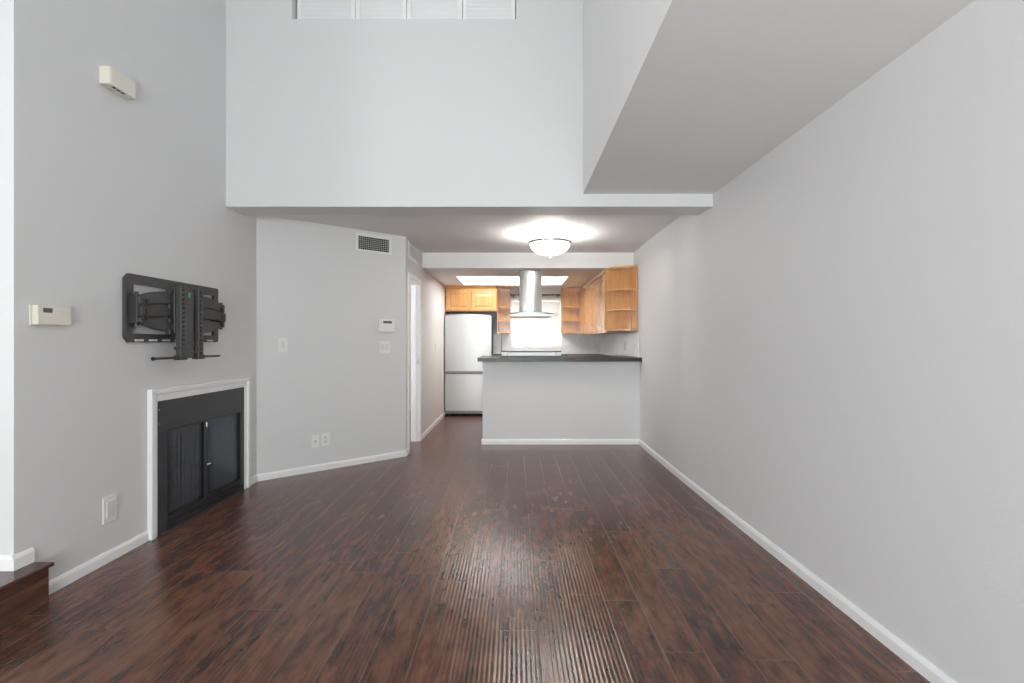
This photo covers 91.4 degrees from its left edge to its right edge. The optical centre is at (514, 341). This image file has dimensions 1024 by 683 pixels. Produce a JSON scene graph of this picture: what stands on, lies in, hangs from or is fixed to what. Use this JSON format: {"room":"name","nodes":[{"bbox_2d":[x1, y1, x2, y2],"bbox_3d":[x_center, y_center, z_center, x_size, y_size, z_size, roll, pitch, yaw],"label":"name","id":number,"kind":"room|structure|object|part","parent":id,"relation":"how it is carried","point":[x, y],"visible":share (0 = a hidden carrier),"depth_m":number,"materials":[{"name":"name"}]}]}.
{"room":"living room","nodes":[
{"label":"living room","id":0,"kind":"room"},
{"bbox_2d":[0,0,256,580],"bbox_3d":[-2.330,-1.380,3.350,0.150,5.200,2.200,0,0,0],"label":"wall","id":1,"kind":"structure","parent":0,"point":[98,186],"depth_m":2.69,"materials":[{"name":"white paint"}]},
{"bbox_2d":[29,304,70,325],"bbox_3d":[-2.236,-0.125,2.413,0.036,0.096,0.188,0,0,0],"label":"thermostat","id":2,"kind":"object","parent":1,"relation":"attached to","point":[47,315],"visible":1,"depth_m":2.38,"materials":[{"name":"beige plastic"}]},
{"bbox_3d":[-2.252,-0.125,2.413,0.005,0.096,0.188,0,0,0],"label":"plate","id":3,"kind":"part","parent":2,"relation":"part of","materials":[{"name":"beige plastic"}]},
{"bbox_2d":[102,493,116,524],"bbox_3d":[-2.249,0.930,2.778,0.010,0.145,0.095,0,0,0],"label":"wall plate","id":4,"kind":"object","parent":1,"relation":"attached to","point":[109,504],"visible":1,"depth_m":2.77,"materials":[{"name":"white plastic"}]},
{"bbox_2d":[99,66,134,99],"bbox_3d":[-2.224,-1.447,2.803,0.060,0.097,0.186,0,0,0],"label":"door chime","id":5,"kind":"object","parent":1,"relation":"attached to","point":[109,77],"visible":1,"depth_m":2.77,"materials":[{"name":"beige plastic"}]},
{"bbox_2d":[49,474,257,594],"bbox_3d":[-2.248,1.189,3.350,0.013,0.062,2.031,0,0,0],"label":"baseboard","id":6,"kind":"structure","parent":1,"relation":"attached to","point":[74,574],"depth_m":2.69,"materials":[{"name":"white paint"}]},
{"bbox_2d":[122,273,225,360],"bbox_3d":[-2.182,-0.139,3.317,0.144,0.514,0.896,0,0,0],"label":"bracket","id":7,"kind":"object","parent":1,"relation":"attached to","point":[185,303],"visible":1,"depth_m":3.17,"materials":[{"name":"grey metal"}]},
{"bbox_3d":[-2.188,-0.103,3.065,0.035,0.094,0.340,0,0,0],"label":"arm","id":8,"kind":"part","parent":7,"relation":"part of","materials":[{"name":"grey metal"}]},
{"bbox_3d":[-2.188,-0.268,3.065,0.035,0.098,0.340,0,0,0],"label":"arm","id":9,"kind":"part","parent":7,"relation":"part of","materials":[{"name":"grey metal"}]},
{"bbox_3d":[-2.179,-0.190,3.065,0.036,0.084,0.340,0,0,0],"label":"arm","id":10,"kind":"part","parent":7,"relation":"part of","materials":[{"name":"grey metal"}]},
{"bbox_3d":[-2.172,-0.195,3.288,0.045,0.301,0.335,0,0,0],"label":"head plate","id":11,"kind":"part","parent":7,"relation":"part of","materials":[{"name":"grey metal"}]},
{"bbox_3d":[-2.133,-0.124,3.194,0.032,0.462,0.054,0,0,0],"label":"rail","id":12,"kind":"part","parent":7,"relation":"part of","materials":[{"name":"grey metal"}]},
{"bbox_3d":[-2.127,0.102,3.266,0.022,0.022,0.662,0,0,0],"label":"locking rod","id":13,"kind":"part","parent":7,"relation":"part of","materials":[{"name":"grey metal"}]},
{"bbox_3d":[-2.133,-0.124,3.372,0.032,0.462,0.054,0,0,0],"label":"rail","id":14,"kind":"part","parent":7,"relation":"part of","materials":[{"name":"grey metal"}]},
{"bbox_3d":[-2.188,-0.103,3.583,0.035,0.094,0.313,0,0,0],"label":"arm","id":15,"kind":"part","parent":7,"relation":"part of","materials":[{"name":"grey metal"}]},
{"bbox_3d":[-2.188,-0.268,3.583,0.035,0.098,0.313,0,0,0],"label":"arm","id":16,"kind":"part","parent":7,"relation":"part of","materials":[{"name":"grey metal"}]},
{"bbox_3d":[-2.179,-0.190,3.583,0.036,0.084,0.313,0,0,0],"label":"arm","id":17,"kind":"part","parent":7,"relation":"part of","materials":[{"name":"grey metal"}]},
{"bbox_2d":[257,215,405,473],"bbox_3d":[-1.746,-0.005,4.885,1.454,2.450,0.110,0,0,-41],"label":"wall","id":18,"kind":"structure","parent":0,"point":[327,297],"depth_m":4.77,"materials":[{"name":"white paint"}]},
{"bbox_2d":[278,338,286,351],"bbox_3d":[-2.089,0.032,4.500,0.076,0.125,0.012,0,0,-42],"label":"light switch","id":19,"kind":"object","parent":18,"relation":"attached to","point":[282,342],"visible":1,"depth_m":4.50,"materials":[{"name":"white plastic"}]},
{"bbox_2d":[311,435,318,447],"bbox_3d":[-1.872,0.936,4.689,0.072,0.116,0.016,0,0,-42],"label":"outlet","id":20,"kind":"object","parent":18,"relation":"attached to","point":[314,438],"visible":1,"depth_m":4.68,"materials":[{"name":"white plastic"}]},
{"bbox_2d":[321,433,328,445],"bbox_3d":[-1.802,0.931,4.755,0.078,0.122,0.010,0,0,-41],"label":"power outlet","id":21,"kind":"object","parent":18,"relation":"attached to","point":[324,436],"visible":1,"depth_m":4.75,"materials":[{"name":"white plastic"}]},
{"bbox_2d":[257,448,408,480],"bbox_3d":[-1.679,1.189,4.865,1.529,0.062,0.081,0,0,-44],"label":"baseboard","id":22,"kind":"structure","parent":18,"relation":"attached to","point":[331,465],"depth_m":4.77,"materials":[{"name":"white paint"}]},
{"bbox_2d":[356,232,390,255],"bbox_3d":[-1.432,-0.988,5.079,0.388,0.186,0.015,0,0,-41],"label":"air vent","id":23,"kind":"object","parent":18,"relation":"in","point":[367,243],"visible":1,"depth_m":5.08,"materials":[{"name":"white plastic"}]},
{"bbox_2d":[358,236,388,251],"bbox_3d":[-1.431,-0.988,5.078,0.332,0.130,0.014,0,0,-41],"label":"grille","id":24,"kind":"object","parent":23,"relation":"attached to","point":[365,243],"depth_m":5.08,"materials":[{"name":"white plastic"}]},
{"bbox_2d":[379,341,389,352],"bbox_3d":[-1.343,0.060,5.159,0.119,0.125,0.012,0,0,-42],"label":"light switch","id":25,"kind":"object","parent":18,"relation":"attached to","point":[384,346],"visible":1,"depth_m":5.16,"materials":[{"name":"white plastic"}]},
{"bbox_2d":[378,319,394,331],"bbox_3d":[-1.324,-0.164,5.158,0.176,0.134,0.038,0,0,-41],"label":"alarm keypad","id":26,"kind":"object","parent":18,"relation":"attached to","point":[384,325],"visible":1,"depth_m":5.14,"materials":[{"name":"white plastic"}]},
{"bbox_2d":[410,285,410,405],"bbox_3d":[-2.362,-0.005,6.710,2.175,2.450,4.520,0,0,0],"label":"wall","id":27,"kind":"structure","parent":0,"point":[410,285],"depth_m":8.82,"materials":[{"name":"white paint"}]},
{"bbox_2d":[406,238,448,448],"bbox_3d":[-1.220,-0.005,7.147,0.110,2.450,3.645,0,0,0],"label":"wall","id":28,"kind":"structure","parent":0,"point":[433,291],"depth_m":6.89,"materials":[{"name":"white paint"}]},
{"bbox_2d":[408,242,417,263],"bbox_3d":[-1.157,-1.002,5.700,0.015,0.172,0.500,0,0,0],"label":"air vent","id":29,"kind":"object","parent":28,"relation":"attached to","point":[412,251],"visible":1,"depth_m":5.63,"materials":[{"name":"white plastic"}]},
{"bbox_2d":[410,246,417,260],"bbox_3d":[-1.157,-1.002,5.700,0.014,0.116,0.405,0,0,0],"label":"grille","id":30,"kind":"object","parent":29,"relation":"attached to","point":[413,251],"depth_m":5.69,"materials":[{"name":"white plastic"}]},
{"bbox_2d":[408,272,421,452],"bbox_3d":[-1.213,0.233,5.795,0.124,1.975,0.750,0,0,0],"label":"door","id":31,"kind":"structure","parent":28,"relation":"attached to","point":[416,283],"depth_m":6.11,"materials":[{"name":"white paint"}]},
{"bbox_2d":[422,413,444,438],"bbox_3d":[-1.159,1.189,7.186,0.013,0.062,2.028,0,0,0],"label":"baseboard","id":32,"kind":"structure","parent":28,"relation":"attached to","point":[436,422],"depth_m":6.95,"materials":[{"name":"white paint"}]},
{"bbox_2d":[0,411,930,682],"bbox_3d":[-1.505,1.280,3.175,6.290,0.120,11.650,0,0,0],"label":"floor","id":33,"kind":"structure","parent":0,"point":[456,558],"depth_m":2.42,"materials":[{"name":"brown wood"}]},
{"bbox_2d":[0,562,53,629],"bbox_3d":[-3.323,1.125,-0.076,2.344,0.191,4.828,0,0,0],"label":"wooden step","id":34,"kind":"structure","parent":33,"relation":"on","point":[25,590],"depth_m":2.22,"materials":[{"name":"brown wood"}]},
{"bbox_2d":[147,377,249,540],"bbox_3d":[-2.455,0.758,3.631,0.480,0.924,1.141,0,0,0],"label":"fireplace","id":35,"kind":"object","parent":33,"relation":"on","point":[198,434],"visible":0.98,"depth_m":3.57,"materials":[{"name":"white paint"}]},
{"bbox_2d":[167,423,198,512],"bbox_3d":[-2.295,0.839,3.420,0.032,0.588,0.386,0,0,0],"label":"curtain","id":36,"kind":"object","parent":35,"relation":"hanging from","point":[171,445],"depth_m":3.45,"materials":[{"name":"black metal"}]},
{"bbox_3d":[-2.257,0.852,3.424,0.024,0.573,0.413,0,0,0],"label":"glass door","id":37,"kind":"part","parent":35,"relation":"part of","materials":[{"name":"black glass"}]},
{"bbox_2d":[199,414,235,495],"bbox_3d":[-2.295,0.839,3.873,0.032,0.588,0.440,0,0,0],"label":"door","id":38,"kind":"structure","parent":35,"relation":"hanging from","point":[232,418],"depth_m":3.90,"materials":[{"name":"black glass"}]},
{"bbox_3d":[-2.257,0.852,3.869,0.024,0.573,0.467,0,0,0],"label":"glass door","id":39,"kind":"part","parent":35,"relation":"part of","materials":[{"name":"black glass"}]},
{"bbox_2d":[445,314,492,415],"bbox_3d":[-0.768,0.385,8.487,0.756,1.671,0.626,0,0,0],"label":"refrigerator","id":40,"kind":"object","parent":33,"relation":"on","point":[468,337],"visible":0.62,"depth_m":8.19,"materials":[{"name":"grey metal"}]},
{"bbox_3d":[-0.768,0.835,8.224,0.756,0.600,0.076,0,0,0],"label":"freezer door","id":41,"kind":"part","parent":40,"relation":"part of","materials":[{"name":"silver metal"}]},
{"bbox_3d":[-0.768,1.164,8.250,0.748,0.052,0.040,0,0,0],"label":"kick plate","id":42,"kind":"part","parent":40,"relation":"part of","materials":[{"name":"grey metal"}]},
{"bbox_3d":[-0.778,0.506,8.185,0.716,0.028,0.018,0,0,0],"label":"handle","id":43,"kind":"part","parent":40,"relation":"part of","materials":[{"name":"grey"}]},
{"bbox_3d":[-0.768,0.017,8.224,0.756,0.936,0.076,0,0,0],"label":"door","id":44,"kind":"part","parent":40,"relation":"part of","materials":[{"name":"silver metal"}]},
{"bbox_2d":[501,351,561,356],"bbox_3d":[0.199,0.657,6.410,0.732,1.086,0.701,0,0,0],"label":"range","id":45,"kind":"object","parent":33,"relation":"on","point":[504,353],"visible":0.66,"depth_m":6.07,"materials":[{"name":"silver metal"}]},
{"bbox_2d":[501,355,560,356],"bbox_3d":[0.199,0.185,6.393,0.730,0.014,0.645,0,0,0],"label":"cooktop","id":46,"kind":"object","parent":45,"relation":"in","point":[502,355],"depth_m":6.07,"materials":[{"name":"white"}]},
{"bbox_3d":[1.164,0.740,7.460,0.611,0.960,1.460,0,0,0],"label":"base cabinet","id":47,"kind":"object","parent":33,"relation":"on","visible":0},
{"bbox_2d":[493,354,610,355],"bbox_3d":[0.559,0.237,7.765,1.838,0.042,2.086,0,0,0],"label":"countertop","id":48,"kind":"structure","parent":47,"relation":"on","point":[494,354],"depth_m":8.18,"materials":[{"name":"black stone"}]},
{"bbox_2d":[226,0,712,214],"bbox_3d":[-0.328,-2.516,4.032,3.855,2.928,0.265,0,0,0],"label":"wall","id":49,"kind":"structure","parent":0,"point":[324,116],"depth_m":3.90,"materials":[{"name":"white paint"}]},
{"bbox_2d":[297,0,355,18],"bbox_3d":[-1.496,-3.041,3.975,0.458,1.046,0.034,0,0,0],"label":"louvered shutter","id":50,"kind":"object","parent":49,"relation":"attached to","point":[306,9],"visible":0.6,"depth_m":3.96,"materials":[{"name":"white paint"}]},
{"bbox_2d":[356,0,406,18],"bbox_3d":[-1.062,-3.041,3.975,0.403,1.046,0.034,0,0,0],"label":"louvered shutter","id":51,"kind":"object","parent":49,"relation":"attached to","point":[365,9],"visible":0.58,"depth_m":3.96,"materials":[{"name":"white paint"}]},
{"bbox_2d":[407,0,462,18],"bbox_3d":[-0.637,-3.041,3.975,0.438,1.046,0.034,0,0,0],"label":"louvered shutter","id":52,"kind":"object","parent":49,"relation":"attached to","point":[416,9],"visible":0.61,"depth_m":3.97,"materials":[{"name":"white paint"}]},
{"bbox_2d":[463,0,514,18],"bbox_3d":[-0.206,-3.041,3.975,0.416,1.046,0.034,0,0,0],"label":"louvered shutter","id":53,"kind":"object","parent":49,"relation":"attached to","point":[472,9],"visible":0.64,"depth_m":3.96,"materials":[{"name":"white paint"}]},
{"bbox_2d":[268,215,680,252],"bbox_3d":[-0.403,-1.173,5.226,4.005,0.115,2.122,0,0,0],"label":"ceiling","id":54,"kind":"structure","parent":0,"point":[428,233],"depth_m":4.98,"materials":[{"name":"white paint"}]},
{"bbox_2d":[529,233,571,257],"bbox_3d":[0.364,-0.989,5.200,0.448,0.252,0.448,0,0,0],"label":"ceiling light","id":55,"kind":"object","parent":54,"relation":"attached to","point":[549,246],"visible":1,"depth_m":5.07,"materials":[{"name":"white glass"}]},
{"bbox_3d":[0.364,-0.956,5.200,0.410,0.118,0.410,0,0,0],"label":"lamp shade","id":56,"kind":"part","parent":55,"relation":"part of","materials":[{"name":"white glass"}]},
{"bbox_2d":[449,289,560,354],"bbox_3d":[0.163,-0.005,8.895,2.655,2.450,0.150,0,0,0],"label":"wall","id":57,"kind":"structure","parent":0,"point":[512,291],"depth_m":8.82,"materials":[{"name":"white paint"}]},
{"bbox_2d":[445,286,496,312],"bbox_3d":[-0.730,-0.711,8.536,0.850,0.425,0.548,0,0,0],"label":"upper cabinet","id":58,"kind":"object","parent":57,"relation":"attached to","point":[458,299],"visible":0.96,"depth_m":8.27,"materials":[{"name":"brown wood"}]},
{"bbox_3d":[-0.940,-0.676,8.279,0.407,0.325,0.020,0,0,0],"label":"door","id":59,"kind":"part","parent":58,"relation":"part of","materials":[{"name":"brown wood"}]},
{"bbox_3d":[-0.730,-0.900,8.276,0.850,0.044,0.028,0,0,0],"label":"crown","id":60,"kind":"part","parent":58,"relation":"part of","materials":[{"name":"brown wood"}]},
{"bbox_3d":[-0.520,-0.676,8.279,0.407,0.325,0.020,0,0,0],"label":"door","id":61,"kind":"part","parent":58,"relation":"part of","materials":[{"name":"brown wood"}]},
{"bbox_2d":[497,287,509,333],"bbox_3d":[-0.195,-0.528,8.653,0.215,0.788,0.310,0,0,0],"label":"open shelf unit","id":62,"kind":"object","parent":57,"relation":"attached to","point":[503,294],"visible":1,"depth_m":8.79,"materials":[{"name":"brown wood"}]},
{"bbox_3d":[-0.294,-0.528,8.653,0.016,0.788,0.310,0,0,0],"label":"panel","id":63,"kind":"part","parent":62,"relation":"part of","materials":[{"name":"brown wood"}]},
{"bbox_2d":[510,294,559,296],"bbox_3d":[0.357,-0.810,8.775,0.881,0.050,0.087,0,0,0],"label":"curtain rod","id":64,"kind":"object","parent":57,"relation":"attached to","point":[510,294],"visible":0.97,"depth_m":8.74,"materials":[{"name":"grey metal"}]},
{"bbox_2d":[512,301,560,346],"bbox_3d":[0.380,-0.340,8.920,0.880,0.880,0.060,0,0,0],"label":"window","id":65,"kind":"structure","parent":57,"relation":"in","point":[512,301],"depth_m":8.89,"materials":[{"name":"white paint"}]},
{"bbox_2d":[512,298,560,346],"bbox_3d":[0.380,-0.340,8.854,0.860,0.860,0.053,0,0,0],"label":"blind","id":66,"kind":"object","parent":65,"relation":"attached to","point":[524,329],"visible":0.87,"depth_m":8.85,"materials":[{"name":"white plastic"}]},
{"bbox_3d":[0.164,0.079,8.854,0.410,0.022,0.026,0,0,0],"label":"rail","id":67,"kind":"part","parent":66,"relation":"part of","materials":[{"name":"white plastic"}]},
{"bbox_3d":[0.596,0.079,8.854,0.410,0.022,0.026,0,0,0],"label":"rail","id":68,"kind":"part","parent":66,"relation":"part of","materials":[{"name":"white plastic"}]},
{"bbox_2d":[511,347,561,348],"bbox_3d":[0.380,0.113,8.849,0.910,0.024,0.082,0,0,0],"label":"trim","id":69,"kind":"structure","parent":57,"relation":"attached to","point":[511,347],"depth_m":8.81,"materials":[{"name":"white paint"}]},
{"bbox_2d":[561,287,580,333],"bbox_3d":[0.970,-0.528,8.653,0.320,0.788,0.310,0,0,0],"label":"open shelf unit","id":70,"kind":"object","parent":57,"relation":"attached to","point":[570,297],"visible":1,"depth_m":8.79,"materials":[{"name":"brown wood"}]},
{"bbox_3d":[0.962,-0.358,8.646,0.304,0.016,0.296,0,0,0],"label":"shelf","id":71,"kind":"part","parent":70,"relation":"part of","materials":[{"name":"brown wood"}]},
{"bbox_3d":[0.962,-0.596,8.646,0.304,0.016,0.296,0,0,0],"label":"shelf","id":72,"kind":"part","parent":70,"relation":"part of","materials":[{"name":"brown wood"}]},
{"bbox_3d":[1.122,-0.528,8.653,0.016,0.788,0.310,0,0,0],"label":"panel","id":73,"kind":"part","parent":70,"relation":"part of","materials":[{"name":"brown wood"}]},
{"bbox_2d":[422,253,632,288],"bbox_3d":[0.163,-1.077,7.553,2.655,0.306,2.533,0,0,0],"label":"ceiling","id":74,"kind":"structure","parent":0,"point":[563,270],"depth_m":6.29,"materials":[{"name":"white paint"}]},
{"bbox_2d":[503,270,558,317],"bbox_3d":[0.202,-0.618,6.610,0.704,0.610,0.520,0,0,0],"label":"range hood","id":75,"kind":"object","parent":74,"relation":"hanging from","point":[530,281],"visible":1,"depth_m":6.46,"materials":[{"name":"silver metal"}]},
{"bbox_2d":[483,362,639,438],"bbox_3d":[0.552,0.728,5.992,1.875,0.985,0.115,0,0,0],"label":"wall","id":76,"kind":"structure","parent":0,"point":[522,400],"depth_m":5.94,"materials":[{"name":"white paint"}]},
{"bbox_2d":[477,356,641,361],"bbox_3d":[0.527,0.211,6.260,1.924,0.044,0.920,0,0,0],"label":"countertop","id":77,"kind":"structure","parent":76,"relation":"on","point":[481,358],"depth_m":5.80,"materials":[{"name":"black stone"}]},
{"bbox_2d":[481,438,638,444],"bbox_3d":[0.546,1.189,5.986,1.888,0.062,0.128,0,0,0],"label":"baseboard","id":78,"kind":"structure","parent":76,"relation":"attached to","point":[483,441],"depth_m":5.92,"materials":[{"name":"white paint"}]},
{"bbox_2d":[583,0,973,193],"bbox_3d":[1.065,-2.566,0.700,1.069,2.829,6.400,0,0,0],"label":"ceiling","id":79,"kind":"structure","parent":0,"point":[680,96],"depth_m":2.27,"materials":[{"name":"white paint"}]},
{"bbox_2d":[599,0,1023,682],"bbox_3d":[1.554,-1.380,3.160,0.172,5.200,11.620,0,0,0],"label":"wall","id":80,"kind":"structure","parent":0,"point":[831,350],"depth_m":2.08,"materials":[{"name":"white paint"}]},
{"bbox_2d":[493,333,638,356],"bbox_3d":[0.554,0.042,7.410,1.869,0.349,2.819,0,0,0],"label":"backsplash","id":81,"kind":"structure","parent":80,"relation":"attached to","point":[570,343],"depth_m":8.81,"materials":[{"name":"white tile"}]},
{"bbox_2d":[581,287,583,333],"bbox_3d":[1.306,-0.528,8.597,0.349,0.788,0.423,0,0,0],"label":"trim","id":82,"kind":"structure","parent":80,"relation":"attached to","point":[582,289],"depth_m":8.38,"materials":[{"name":"brown wood"}]},
{"bbox_2d":[583,279,613,334],"bbox_3d":[1.306,-0.514,7.870,0.348,0.817,1.005,0,0,0],"label":"upper cabinet","id":83,"kind":"object","parent":80,"relation":"attached to","point":[587,292],"visible":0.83,"depth_m":7.86,"materials":[{"name":"brown wood"}]},
{"bbox_3d":[1.149,-0.504,8.118,0.020,0.709,0.484,0,0,0],"label":"door","id":84,"kind":"part","parent":83,"relation":"part of","materials":[{"name":"brown wood"}]},
{"bbox_3d":[1.146,-0.900,7.870,0.028,0.044,1.005,0,0,0],"label":"crown","id":85,"kind":"part","parent":83,"relation":"part of","materials":[{"name":"brown wood"}]},
{"bbox_3d":[1.149,-0.504,7.621,0.020,0.709,0.484,0,0,0],"label":"door","id":86,"kind":"part","parent":83,"relation":"part of","materials":[{"name":"brown wood"}]},
{"bbox_2d":[592,269,624,333],"bbox_3d":[1.306,-0.514,6.865,0.348,0.817,1.000,0,0,0],"label":"upper cabinet","id":87,"kind":"object","parent":80,"relation":"attached to","point":[599,285],"visible":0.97,"depth_m":6.74,"materials":[{"name":"brown wood"}]},
{"bbox_3d":[1.149,-0.504,7.112,0.020,0.709,0.482,0,0,0],"label":"door","id":88,"kind":"part","parent":87,"relation":"part of","materials":[{"name":"brown wood"}]},
{"bbox_3d":[1.146,-0.900,6.865,0.028,0.044,1.000,0,0,0],"label":"crown","id":89,"kind":"part","parent":87,"relation":"part of","materials":[{"name":"brown wood"}]},
{"bbox_3d":[1.155,-0.119,6.865,0.034,0.027,1.000,0,0,0],"label":"light rail","id":90,"kind":"part","parent":87,"relation":"part of","materials":[{"name":"brown wood"}]},
{"bbox_3d":[1.169,-0.528,6.865,0.018,0.789,1.000,0,0,0],"label":"frame","id":91,"kind":"part","parent":87,"relation":"part of","materials":[{"name":"brown wood"}]},
{"bbox_3d":[1.149,-0.504,6.618,0.020,0.709,0.482,0,0,0],"label":"door","id":92,"kind":"part","parent":87,"relation":"part of","materials":[{"name":"brown wood"}]},
{"bbox_2d":[607,265,637,330],"bbox_3d":[1.325,-0.528,6.202,0.318,0.788,0.310,0,0,0],"label":"open shelf unit","id":93,"kind":"object","parent":80,"relation":"attached to","point":[622,281],"visible":1,"depth_m":6.34,"materials":[{"name":"brown wood"}]},
{"bbox_3d":[1.325,-0.528,6.349,0.318,0.788,0.016,0,0,0],"label":"panel","id":94,"kind":"part","parent":93,"relation":"part of","materials":[{"name":"brown wood"}]},
{"bbox_3d":[1.318,-0.389,6.194,0.304,0.016,0.294,0,0,0],"label":"shelf","id":95,"kind":"part","parent":93,"relation":"part of","materials":[{"name":"brown wood"}]},
{"bbox_3d":[1.318,-0.637,6.194,0.304,0.016,0.294,0,0,0],"label":"shelf","id":96,"kind":"part","parent":93,"relation":"part of","materials":[{"name":"brown wood"}]},
{"bbox_3d":[1.477,-0.528,6.194,0.014,0.788,0.294,0,0,0],"label":"panel","id":97,"kind":"part","parent":93,"relation":"part of","materials":[{"name":"brown wood"}]},
{"bbox_2d":[639,439,956,682],"bbox_3d":[1.484,1.189,1.712,0.041,0.062,8.420,0,0,0],"label":"baseboard","id":98,"kind":"structure","parent":80,"relation":"attached to","point":[933,674],"depth_m":2.35,"materials":[{"name":"white paint"}]},
{"bbox_3d":[-3.528,-1.380,2.325,2.245,5.200,0.150,0,0,0],"label":"wall","id":99,"kind":"structure","parent":0,"visible":0},
{"bbox_2d":[0,547,34,570],"bbox_3d":[-3.371,0.994,2.285,2.258,0.068,0.097,0,0,0],"label":"baseboard","id":100,"kind":"structure","parent":99,"relation":"attached to","point":[19,560],"depth_m":2.25,"materials":[{"name":"white paint"}]}
]}

